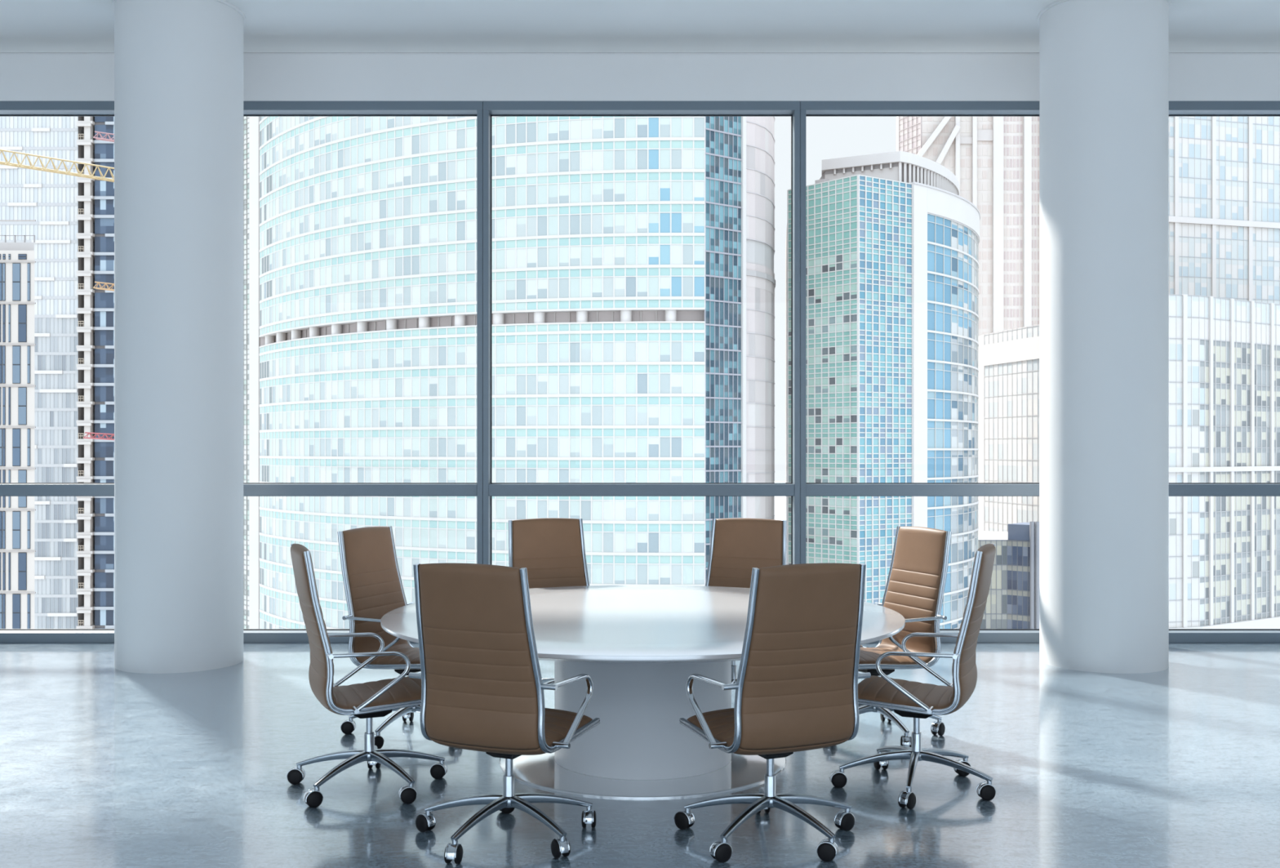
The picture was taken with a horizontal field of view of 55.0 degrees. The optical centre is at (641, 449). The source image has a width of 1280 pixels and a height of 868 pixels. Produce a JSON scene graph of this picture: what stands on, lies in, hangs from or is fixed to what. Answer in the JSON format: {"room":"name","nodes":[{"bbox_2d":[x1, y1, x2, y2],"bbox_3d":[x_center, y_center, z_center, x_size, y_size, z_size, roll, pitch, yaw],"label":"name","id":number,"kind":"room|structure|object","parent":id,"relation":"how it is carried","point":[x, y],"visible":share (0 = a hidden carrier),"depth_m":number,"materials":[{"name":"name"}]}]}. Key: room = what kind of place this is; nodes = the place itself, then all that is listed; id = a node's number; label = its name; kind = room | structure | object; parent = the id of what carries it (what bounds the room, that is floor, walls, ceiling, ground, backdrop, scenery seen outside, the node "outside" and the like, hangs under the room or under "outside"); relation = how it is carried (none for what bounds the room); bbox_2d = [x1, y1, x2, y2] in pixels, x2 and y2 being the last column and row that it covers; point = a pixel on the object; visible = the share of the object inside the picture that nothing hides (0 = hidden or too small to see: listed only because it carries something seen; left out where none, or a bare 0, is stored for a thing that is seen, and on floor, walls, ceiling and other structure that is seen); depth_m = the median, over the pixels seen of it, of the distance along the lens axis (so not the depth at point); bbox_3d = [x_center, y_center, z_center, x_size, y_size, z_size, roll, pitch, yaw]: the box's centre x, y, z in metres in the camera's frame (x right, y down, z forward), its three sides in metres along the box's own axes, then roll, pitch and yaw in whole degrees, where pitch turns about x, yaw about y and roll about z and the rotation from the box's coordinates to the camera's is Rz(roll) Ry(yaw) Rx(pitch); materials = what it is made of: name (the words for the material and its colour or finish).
{"room":"office","nodes":[
{"label":"office","id":0,"kind":"room"},
{"bbox_2d":[0,642,1279,867],"bbox_3d":[0.000,1.743,3.860,18.980,0.300,13.520,0,0,0],"label":"floor","id":1,"kind":"structure","parent":0,"point":[102,765],"depth_m":5.89,"materials":[{"name":"concrete"}]},
{"bbox_2d":[111,0,245,673],"bbox_3d":[-3.455,-0.844,9.210,0.936,4.874,0.936,0,0,0],"label":"column","id":2,"kind":"structure","parent":1,"relation":"on","point":[179,64],"depth_m":8.82,"materials":[{"name":"paint"}]},
{"bbox_2d":[286,542,448,808],"bbox_3d":[-1.271,1.017,5.822,0.759,1.152,0.757,0,0,-23],"label":"office chair","id":3,"kind":"object","parent":1,"relation":"on","point":[368,700],"visible":0.95,"depth_m":5.63,"materials":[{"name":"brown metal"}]},
{"bbox_2d":[337,525,421,748],"bbox_3d":[-1.302,1.017,6.853,0.781,1.152,0.760,0,0,23],"label":"office chair","id":4,"kind":"object","parent":1,"relation":"on","point":[372,580],"visible":0.57,"depth_m":6.87,"materials":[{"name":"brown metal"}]},
{"bbox_2d":[408,563,599,863],"bbox_3d":[-0.583,1.017,5.039,0.757,1.151,0.750,0,0,23],"label":"office chair","id":5,"kind":"object","parent":1,"relation":"on","point":[482,686],"visible":1,"depth_m":4.80,"materials":[{"name":"brown leather"}]},
{"bbox_2d":[508,517,589,689],"bbox_3d":[-0.479,1.017,7.636,0.724,1.151,0.725,0,0,-22],"label":"office chair","id":6,"kind":"object","parent":1,"relation":"on","point":[552,550],"visible":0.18,"depth_m":7.88,"materials":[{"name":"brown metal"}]},
{"bbox_2d":[380,584,905,798],"bbox_3d":[0.007,1.218,6.350,2.650,0.750,2.650,0,0,0],"label":"conference table","id":7,"kind":"object","parent":1,"relation":"on","point":[639,646],"visible":0.62,"depth_m":5.93,"materials":[{"name":"white paint"}]},
{"bbox_2d":[705,517,786,683],"bbox_3d":[0.585,1.017,7.619,0.747,1.152,0.752,0,0,23],"label":"office chair","id":8,"kind":"object","parent":1,"relation":"on","point":[738,545],"visible":0.23,"depth_m":7.88,"materials":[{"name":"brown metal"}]},
{"bbox_2d":[674,563,871,862],"bbox_3d":[0.543,1.017,5.054,0.736,1.151,0.730,0,0,-23],"label":"office chair","id":9,"kind":"object","parent":1,"relation":"on","point":[796,686],"visible":1,"depth_m":4.80,"materials":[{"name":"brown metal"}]},
{"bbox_2d":[857,525,951,746],"bbox_3d":[1.315,1.017,6.849,0.745,1.152,0.759,0,0,-23],"label":"office chair","id":10,"kind":"object","parent":1,"relation":"on","point":[915,586],"visible":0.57,"depth_m":6.86,"materials":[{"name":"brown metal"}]},
{"bbox_2d":[829,542,995,809],"bbox_3d":[1.279,1.017,5.778,0.760,1.151,0.744,0,0,23],"label":"office chair","id":11,"kind":"object","parent":1,"relation":"on","point":[917,700],"visible":0.98,"depth_m":5.63,"materials":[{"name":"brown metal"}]},
{"bbox_2d":[1037,0,1171,673],"bbox_3d":[3.455,-0.844,9.210,0.936,4.874,0.936,0,0,0],"label":"column","id":12,"kind":"structure","parent":1,"relation":"on","point":[1104,64],"depth_m":8.82,"materials":[{"name":"paint"}]},
{"bbox_2d":[0,0,1279,52],"bbox_3d":[0.000,-3.321,3.779,18.380,0.080,12.758,0,0,0],"label":"ceiling","id":13,"kind":"structure","parent":0,"point":[25,25],"depth_m":9.50,"materials":[{"name":"paint"}]},
{"bbox_2d":[0,52,1279,102],"bbox_3d":[0.000,-3.123,10.320,18.980,0.477,0.300,0,0,0],"label":"wall","id":14,"kind":"structure","parent":0,"point":[482,77],"depth_m":10.17,"materials":[{"name":"white paint"}]},
{"bbox_2d":[0,101,114,642],"bbox_3d":[-5.252,-0.645,10.257,2.624,4.477,0.177,0,0,0],"label":"window","id":15,"kind":"structure","parent":14,"relation":"in","point":[7,108],"depth_m":10.17,"materials":[{"name":"grey metal"}]},
{"bbox_2d":[243,101,483,642],"bbox_3d":[-2.626,-0.645,10.257,2.624,4.477,0.177,0,0,0],"label":"window","id":16,"kind":"structure","parent":14,"relation":"in","point":[251,108],"depth_m":10.17,"materials":[{"name":"grey metal"}]},
{"bbox_2d":[483,101,799,564],"bbox_3d":[0.000,-0.645,10.257,2.624,4.477,0.177,0,0,0],"label":"window","id":17,"kind":"structure","parent":14,"relation":"in","point":[491,108],"depth_m":10.17,"materials":[{"name":"grey metal"}]},
{"bbox_2d":[800,101,1039,642],"bbox_3d":[2.626,-0.645,10.257,2.624,4.477,0.177,0,0,0],"label":"window","id":18,"kind":"structure","parent":14,"relation":"in","point":[807,108],"depth_m":10.17,"materials":[{"name":"grey metal"}]},
{"bbox_2d":[1168,101,1279,642],"bbox_3d":[5.252,-0.645,10.257,2.624,4.477,0.177,0,0,0],"label":"window","id":19,"kind":"structure","parent":14,"relation":"in","point":[1176,108],"depth_m":10.17,"materials":[{"name":"grey metal"}]},
{"label":"outside","id":20,"kind":"structure","parent":0,"visible":0},
{"bbox_2d":[774,480,785,519],"bbox_3d":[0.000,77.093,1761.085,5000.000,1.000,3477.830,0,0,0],"label":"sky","id":21,"kind":"structure","parent":20,"point":[780,501],"depth_m":1633.76,"materials":[{"name":"white"}]},
{"bbox_2d":[0,219,35,628],"bbox_3d":[-64.567,26.904,129.950,8.961,99.378,16.100,0,0,0],"label":"skyscraper","id":22,"kind":"structure","parent":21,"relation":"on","point":[17,261],"depth_m":121.96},
{"bbox_2d":[0,116,84,628],"bbox_3d":[-134.139,-3.907,274.350,28.354,161.000,25.300,0,0,0],"label":"glass tower","id":23,"kind":"structure","parent":21,"relation":"on","point":[49,198],"depth_m":261.99,"materials":[{"name":"glass"}]},
{"bbox_2d":[0,149,114,182],"bbox_3d":[-92.175,14.685,197.150,26.627,123.888,17.500,0,0,0],"label":"tower crane","id":24,"kind":"object","parent":21,"relation":"on","point":[6,162],"visible":0.19,"depth_m":196.46,"materials":[{"name":"yellow metal"}]},
{"bbox_2d":[75,116,114,628],"bbox_3d":[-112.748,-3.167,275.325,14.369,159.520,29.350,0,0,0],"label":"tower","id":25,"kind":"structure","parent":21,"relation":"on","point":[98,553],"depth_m":261.93,"materials":[{"name":"glass"}]},
{"bbox_2d":[83,431,114,439],"bbox_3d":[-104.142,36.428,241.350,10.770,80.400,3.100,0,0,0],"label":"tower crane","id":26,"kind":"object","parent":21,"relation":"on","point":[87,433],"visible":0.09,"depth_m":241.83,"materials":[{"name":"metal"}]},
{"bbox_2d":[93,130,114,142],"bbox_3d":[-103.623,6.446,245.350,11.541,140.366,3.100,0,0,0],"label":"tower crane","id":27,"kind":"object","parent":21,"relation":"on","point":[102,138],"visible":0.09,"depth_m":245.88,"materials":[{"name":"metal"}]},
{"bbox_2d":[93,281,114,290],"bbox_3d":[-103.441,21.615,243.350,10.131,110.028,3.100,0,0,0],"label":"tower crane","id":28,"kind":"object","parent":21,"relation":"on","point":[98,282],"visible":0.06,"depth_m":243.91,"materials":[{"name":"yellow metal"}]},
{"bbox_2d":[243,116,775,628],"bbox_3d":[-28.910,11.013,187.430,94.620,131.160,73.140,0,0,0],"label":"office tower","id":29,"kind":"structure","parent":21,"relation":"on","point":[633,281],"depth_m":155.95,"materials":[{"name":"blue glass"}]},
{"bbox_2d":[785,151,980,628],"bbox_3d":[35.664,18.443,179.902,32.480,116.300,50.197,0,0,0],"label":"office tower","id":30,"kind":"structure","parent":21,"relation":"on","point":[892,242],"depth_m":159.88,"materials":[{"name":"blue glass"}]},
{"bbox_2d":[896,116,1039,336],"bbox_3d":[113.543,-28.407,421.350,55.324,210.000,47.300,0,0,0],"label":"office tower","id":31,"kind":"structure","parent":21,"relation":"on","point":[994,161],"depth_m":399.98,"materials":[{"name":"stone"}]},
{"bbox_2d":[977,324,1039,531],"bbox_3d":[67.692,27.393,232.455,6.560,98.400,49.090,0,0,0],"label":"skyscraper","id":32,"kind":"structure","parent":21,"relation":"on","point":[1008,360],"depth_m":223.55,"materials":[{"name":"white glass"}]},
{"bbox_2d":[977,521,1039,628],"bbox_3d":[60.935,43.913,205.448,15.729,65.361,31.104,0,0,0],"label":"building","id":33,"kind":"structure","parent":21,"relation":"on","point":[1013,597],"depth_m":195.12,"materials":[{"name":"glass"}]},
{"bbox_2d":[1168,293,1279,628],"bbox_3d":[102.512,25.988,210.712,55.824,101.210,38.577,0,0,0],"label":"skyscraper","id":34,"kind":"structure","parent":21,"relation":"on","point":[1224,353],"depth_m":199.17,"materials":[{"name":"white glass"}]},
{"bbox_2d":[1168,116,1279,304],"bbox_3d":[120.172,0.088,255.259,50.855,153.010,39.481,0,0,0],"label":"skyscraper","id":35,"kind":"structure","parent":21,"relation":"on","point":[1224,171],"depth_m":241.36,"materials":[{"name":"glass"}]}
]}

